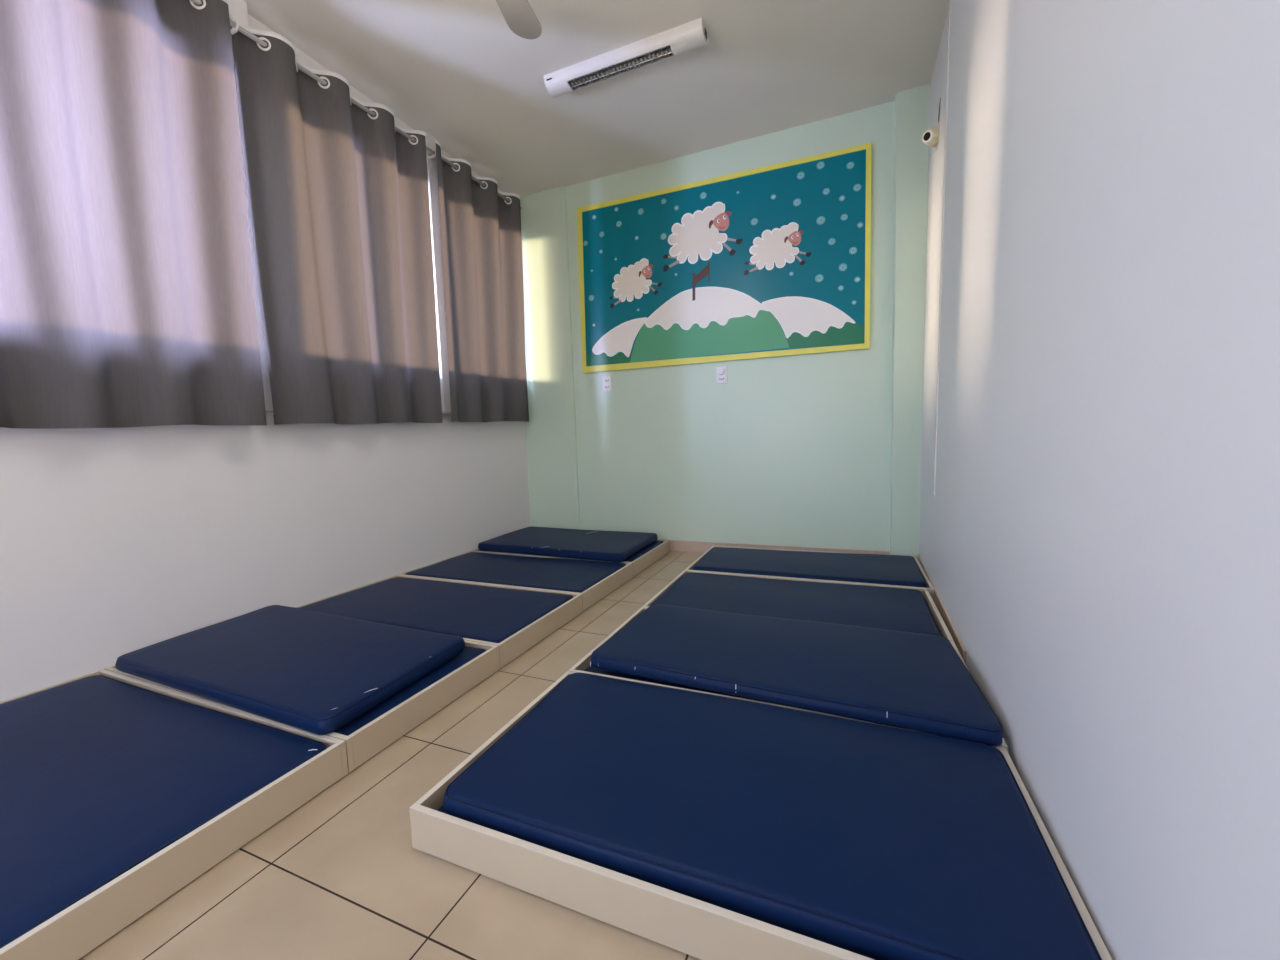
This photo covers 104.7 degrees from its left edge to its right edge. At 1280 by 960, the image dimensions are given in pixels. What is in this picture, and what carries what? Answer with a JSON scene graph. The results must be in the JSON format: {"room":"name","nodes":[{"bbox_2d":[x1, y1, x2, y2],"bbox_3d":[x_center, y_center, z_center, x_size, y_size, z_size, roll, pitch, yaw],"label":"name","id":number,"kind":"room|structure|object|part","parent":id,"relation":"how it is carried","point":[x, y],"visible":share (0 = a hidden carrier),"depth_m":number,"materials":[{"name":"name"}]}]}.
{"room":"children's room","nodes":[
{"label":"children's room","id":0,"kind":"room"},
{"bbox_2d":[0,14,529,701],"bbox_3d":[-2.095,-0.658,1.857,0.150,2.923,5.330,0,5,23],"label":"wall","id":1,"kind":"structure","parent":0,"point":[115,542],"depth_m":2.17,"materials":[{"name":"white paint"}]},
{"bbox_2d":[228,0,272,411],"bbox_3d":[-1.847,-1.246,2.306,0.160,1.845,0.097,0,5,23],"label":"window","id":2,"kind":"structure","parent":1,"relation":"attached to","point":[238,10],"depth_m":2.26,"materials":[{"name":"white paint"}]},
{"bbox_2d":[191,0,521,209],"bbox_3d":[-1.827,-1.951,2.128,0.130,0.205,4.226,0,5,23],"label":"curtain rod","id":3,"kind":"object","parent":1,"relation":"attached to","point":[235,26],"visible":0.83,"depth_m":2.67,"materials":[{"name":"grey metal"}]},
{"bbox_2d":[0,0,266,428],"bbox_3d":[-2.151,-1.026,1.239,0.096,1.843,2.058,0,5,23],"label":"curtain","id":4,"kind":"object","parent":3,"relation":"hanging from","point":[127,294],"visible":1,"depth_m":1.82,"materials":[{"name":"grey fabric"}]},
{"bbox_2d":[229,13,442,424],"bbox_3d":[-1.545,-1.210,2.693,0.096,1.820,1.025,0,5,23],"label":"curtain","id":5,"kind":"object","parent":3,"relation":"hanging from","point":[338,197],"visible":0.96,"depth_m":2.58,"materials":[{"name":"grey fabric"}]},
{"bbox_2d":[435,139,528,421],"bbox_3d":[-1.134,-1.339,3.680,0.096,1.814,0.962,0,5,23],"label":"curtain","id":6,"kind":"object","parent":3,"relation":"hanging from","point":[481,238],"visible":1,"depth_m":3.65,"materials":[{"name":"grey fabric"}]},
{"bbox_2d":[424,131,450,413],"bbox_3d":[-1.413,-1.365,3.349,0.160,1.816,0.095,0,5,23],"label":"window","id":7,"kind":"structure","parent":1,"relation":"attached to","point":[430,139],"depth_m":3.30,"materials":[{"name":"white paint"}]},
{"bbox_2d":[78,551,703,959],"bbox_3d":[-0.600,0.862,1.386,3.382,0.120,5.630,0,5,23],"label":"floor","id":8,"kind":"structure","parent":0,"point":[341,876],"depth_m":1.01,"materials":[{"name":"beige tile"}]},
{"bbox_2d":[0,675,326,948],"bbox_3d":[-1.537,0.775,1.299,1.279,0.076,0.624,0,5,23],"label":"mattress","id":9,"kind":"object","parent":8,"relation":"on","point":[99,774],"visible":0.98,"depth_m":1.22,"materials":[{"name":"blue leather"}]},
{"bbox_2d":[0,669,347,959],"bbox_3d":[-1.535,0.790,1.301,1.313,0.099,0.658,0,5,23],"label":"frame","id":10,"kind":"object","parent":8,"relation":"on","point":[78,929],"visible":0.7,"depth_m":1.03,"materials":[{"name":"beige laminate"}]},
{"bbox_2d":[104,640,499,772],"bbox_3d":[-1.284,0.730,1.903,1.313,0.099,0.646,0,5,23],"label":"frame","id":11,"kind":"object","parent":8,"relation":"on","point":[375,736],"visible":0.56,"depth_m":1.58,"materials":[{"name":"beige laminate"}]},
{"bbox_2d":[300,577,573,642],"bbox_3d":[-1.034,0.653,2.507,1.277,0.078,0.627,0,5,23],"label":"mattress","id":12,"kind":"object","parent":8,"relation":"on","point":[476,612],"visible":0.84,"depth_m":2.43,"materials":[{"name":"blue leather"}]},
{"bbox_2d":[294,575,582,667],"bbox_3d":[-1.032,0.669,2.508,1.313,0.099,0.665,0,5,23],"label":"frame","id":13,"kind":"object","parent":8,"relation":"on","point":[512,647],"visible":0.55,"depth_m":2.27,"materials":[{"name":"beige laminate"}]},
{"bbox_2d":[334,646,485,735],"bbox_3d":[-1.283,0.718,1.903,1.274,0.070,0.613,0,5,23],"label":"mattress","id":14,"kind":"object","parent":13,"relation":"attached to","point":[469,653],"visible":0.02,"depth_m":1.64,"materials":[{"name":"blue leather"}]},
{"bbox_2d":[115,605,464,734],"bbox_3d":[-1.325,0.653,1.878,1.254,0.058,0.624,0,5,23],"label":"mattress","id":15,"kind":"object","parent":14,"relation":"on","point":[315,672],"visible":1,"depth_m":1.74,"materials":[{"name":"blue leather"}]},
{"bbox_2d":[397,551,632,610],"bbox_3d":[-0.777,0.608,3.119,1.313,0.099,0.659,0,5,23],"label":"frame","id":16,"kind":"object","parent":8,"relation":"on","point":[601,589],"visible":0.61,"depth_m":2.88,"materials":[{"name":"beige laminate"}]},
{"bbox_2d":[405,552,625,592],"bbox_3d":[-0.778,0.592,3.119,1.275,0.080,0.621,0,5,23],"label":"mattress","id":17,"kind":"object","parent":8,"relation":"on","point":[571,575],"visible":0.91,"depth_m":3.04,"materials":[{"name":"blue leather"}]},
{"bbox_2d":[472,540,668,576],"bbox_3d":[-0.514,0.545,3.750,1.313,0.099,0.707,0,5,23],"label":"frame","id":18,"kind":"object","parent":8,"relation":"on","point":[641,563],"visible":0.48,"depth_m":3.47,"materials":[{"name":"beige laminate"}]},
{"bbox_2d":[478,541,663,561],"bbox_3d":[-0.514,0.529,3.749,1.274,0.078,0.669,0,5,23],"label":"mattress","id":19,"kind":"object","parent":18,"relation":"on","point":[655,544],"visible":0.17,"depth_m":3.50,"materials":[{"name":"blue plastic"}]},
{"bbox_2d":[478,527,657,561],"bbox_3d":[-0.540,0.463,3.726,1.239,0.062,0.757,0,5,23],"label":"mattress","id":20,"kind":"object","parent":19,"relation":"on","point":[611,546],"visible":1,"depth_m":3.56,"materials":[{"name":"blue leather"}]},
{"bbox_2d":[584,664,790,706],"bbox_3d":[0.461,0.678,1.788,1.217,0.055,0.633,0,5,23],"label":"mattress","id":21,"kind":"object","parent":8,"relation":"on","point":[589,669],"visible":0.02,"depth_m":1.68,"materials":[{"name":"blue plastic"}]},
{"bbox_2d":[590,604,1005,745],"bbox_3d":[0.472,0.608,1.734,1.202,0.054,0.642,0,5,23],"label":"mattress","id":22,"kind":"object","parent":21,"relation":"on","point":[919,682],"visible":1,"depth_m":1.60,"materials":[{"name":"blue leather"}]},
{"bbox_2d":[409,671,1111,959],"bbox_3d":[0.202,0.744,1.164,1.258,0.099,0.676,0,5,23],"label":"frame","id":23,"kind":"object","parent":8,"relation":"on","point":[702,930],"visible":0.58,"depth_m":0.91,"materials":[{"name":"beige laminate"}]},
{"bbox_2d":[438,806,445,813],"bbox_3d":[0.194,0.747,1.169,1.202,0.040,0.641,0,5,23],"label":"mattress","id":24,"kind":"object","parent":23,"relation":"on","point":[441,809],"visible":0.02,"depth_m":1.13,"materials":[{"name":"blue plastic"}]},
{"bbox_2d":[443,672,1101,959],"bbox_3d":[0.211,0.699,1.163,1.213,0.059,0.627,0,5,23],"label":"mattress","id":25,"kind":"object","parent":24,"relation":"on","point":[873,841],"visible":0.98,"depth_m":1.01,"materials":[{"name":"blue leather"}]},
{"bbox_2d":[568,607,1007,751],"bbox_3d":[0.465,0.682,1.787,1.265,0.099,0.677,0,5,23],"label":"frame","id":26,"kind":"object","parent":8,"relation":"on","point":[583,664],"visible":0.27,"depth_m":1.69,"materials":[{"name":"beige laminate"}]},
{"bbox_2d":[642,570,953,640],"bbox_3d":[0.723,0.621,2.406,1.266,0.099,0.664,0,5,23],"label":"frame","id":27,"kind":"object","parent":8,"relation":"on","point":[943,630],"visible":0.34,"depth_m":2.47,"materials":[{"name":"beige laminate"}]},
{"bbox_2d":[651,572,939,635],"bbox_3d":[0.719,0.605,2.405,1.220,0.079,0.629,0,5,23],"label":"mattress","id":28,"kind":"object","parent":27,"relation":"on","point":[899,609],"visible":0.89,"depth_m":2.34,"materials":[{"name":"blue leather"}]},
{"bbox_2d":[685,546,933,600],"bbox_3d":[0.999,0.558,3.024,1.298,0.099,0.689,0,5,23],"label":"frame","id":29,"kind":"object","parent":8,"relation":"on","point":[929,588],"visible":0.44,"depth_m":2.84,"materials":[{"name":"beige laminate"}]},
{"bbox_2d":[693,547,926,587],"bbox_3d":[0.995,0.535,3.000,1.248,0.097,0.609,0,5,23],"label":"mattress","id":30,"kind":"object","parent":29,"relation":"on","point":[900,570],"visible":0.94,"depth_m":2.89,"materials":[{"name":"blue leather"}]},
{"bbox_2d":[244,0,948,196],"bbox_3d":[-0.700,-2.169,1.125,3.382,0.120,5.630,0,5,23],"label":"ceiling","id":31,"kind":"structure","parent":0,"point":[454,71],"depth_m":2.72,"materials":[{"name":"paint"}]},
{"bbox_2d":[496,0,541,38],"bbox_3d":[-0.495,-1.893,1.556,1.052,0.516,1.025,0,5,23],"label":"ceiling fan","id":32,"kind":"object","parent":31,"relation":"hanging from","point":[519,16],"visible":1,"depth_m":1.99,"materials":[{"name":"grey paint"}]},
{"bbox_2d":[543,18,708,97],"bbox_3d":[-0.091,-2.225,2.634,0.914,0.066,0.124,0,5,23],"label":"air conditioner","id":33,"kind":"object","parent":31,"relation":"attached to","point":[691,35],"visible":1,"depth_m":2.59,"materials":[{"name":"white paint"}]},
{"bbox_3d":[0.325,-2.224,2.461,0.003,0.066,0.124,0,5,23],"label":"plate","id":34,"kind":"part","parent":33,"relation":"part of","materials":[{"name":"white paint"}]},
{"bbox_2d":[520,84,929,558],"bbox_3d":[0.333,-0.900,3.743,3.182,2.923,0.200,0,5,23],"label":"wall","id":35,"kind":"structure","parent":0,"point":[818,450],"depth_m":3.57,"materials":[{"name":"green paint"}]},
{"bbox_2d":[602,376,611,391],"bbox_3d":[-0.265,-0.776,3.977,0.080,0.120,0.011,0,5,23],"label":"wall socket","id":36,"kind":"object","parent":35,"relation":"attached to","point":[607,380],"visible":1,"depth_m":3.97,"materials":[{"name":"white plastic"}]},
{"bbox_2d":[716,366,726,383],"bbox_3d":[0.595,-0.768,3.608,0.080,0.120,0.033,0,5,23],"label":"wall socket","id":37,"kind":"object","parent":35,"relation":"attached to","point":[721,372],"visible":1,"depth_m":3.61,"materials":[{"name":"white plastic"}]},
{"bbox_2d":[577,143,871,372],"bbox_3d":[0.498,-1.509,3.578,2.131,1.300,0.024,0,5,23],"label":"mural","id":38,"kind":"object","parent":35,"relation":"attached to","point":[773,260],"visible":1,"depth_m":3.50,"materials":[{"name":"teal paper"}]},
{"bbox_3d":[0.222,-1.662,3.672,0.110,0.044,0.003,0,5,23],"label":"leg","id":39,"kind":"part","parent":38,"relation":"part of","materials":[{"name":"beige paint"}]},
{"bbox_3d":[0.234,-1.593,3.673,0.134,0.070,0.004,0,5,23],"label":"leg","id":40,"kind":"part","parent":38,"relation":"part of","materials":[{"name":"beige paint"}]},
{"bbox_3d":[0.631,-1.638,3.503,0.099,0.095,0.004,0,5,23],"label":"leg","id":41,"kind":"part","parent":38,"relation":"part of","materials":[{"name":"beige paint"}]},
{"bbox_3d":[0.667,-1.690,3.484,0.116,0.065,0.003,0,5,23],"label":"leg","id":42,"kind":"part","parent":38,"relation":"part of","materials":[{"name":"beige paint"}]},
{"bbox_3d":[0.780,-1.464,3.458,0.101,0.049,0.004,0,5,23],"label":"leg","id":43,"kind":"part","parent":38,"relation":"part of","materials":[{"name":"beige paint"}]},
{"bbox_3d":[1.079,-1.484,3.332,0.072,0.073,0.004,0,5,23],"label":"leg","id":44,"kind":"part","parent":38,"relation":"part of","materials":[{"name":"beige paint"}]},
{"bbox_3d":[1.108,-1.522,3.317,0.086,0.051,0.003,0,5,23],"label":"leg","id":45,"kind":"part","parent":38,"relation":"part of","materials":[{"name":"beige paint"}]},
{"bbox_2d":[657,539,889,554],"bbox_3d":[0.583,0.516,3.752,2.357,0.085,0.010,0,5,23],"label":"baseboard","id":46,"kind":"structure","parent":35,"relation":"attached to","point":[674,545],"depth_m":3.68,"materials":[{"name":"beige tile"}]},
{"bbox_2d":[919,0,1279,959],"bbox_3d":[0.776,-0.649,0.662,0.294,2.923,5.330,0,5,23],"label":"wall","id":47,"kind":"structure","parent":0,"point":[1099,539],"depth_m":0.76,"materials":[{"name":"paint"}]},
{"bbox_2d":[922,97,940,150],"bbox_3d":[1.562,-1.895,2.630,0.120,0.226,0.092,-4,5,-22],"label":"security camera","id":48,"kind":"object","parent":47,"relation":"attached to","point":[930,137],"visible":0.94,"depth_m":2.60,"materials":[{"name":"beige plastic"}]},
{"bbox_3d":[1.593,-1.838,2.634,0.008,0.110,0.090,0,5,23],"label":"mount plate","id":49,"kind":"part","parent":48,"relation":"part of","materials":[{"name":"beige plastic"}]},
{"bbox_2d":[933,0,950,494],"bbox_3d":[1.504,-1.104,2.457,0.036,2.373,0.020,0,5,23],"label":"trim","id":50,"kind":"structure","parent":47,"relation":"attached to","point":[949,16],"depth_m":2.44,"materials":[{"name":"white paint"}]},
{"bbox_2d":[918,554,965,663],"bbox_3d":[1.482,0.592,2.470,0.021,0.095,1.529,0,5,24],"label":"baseboard","id":51,"kind":"structure","parent":47,"relation":"attached to","point":[938,602],"depth_m":2.14,"materials":[{"name":"beige tile"}]}
]}

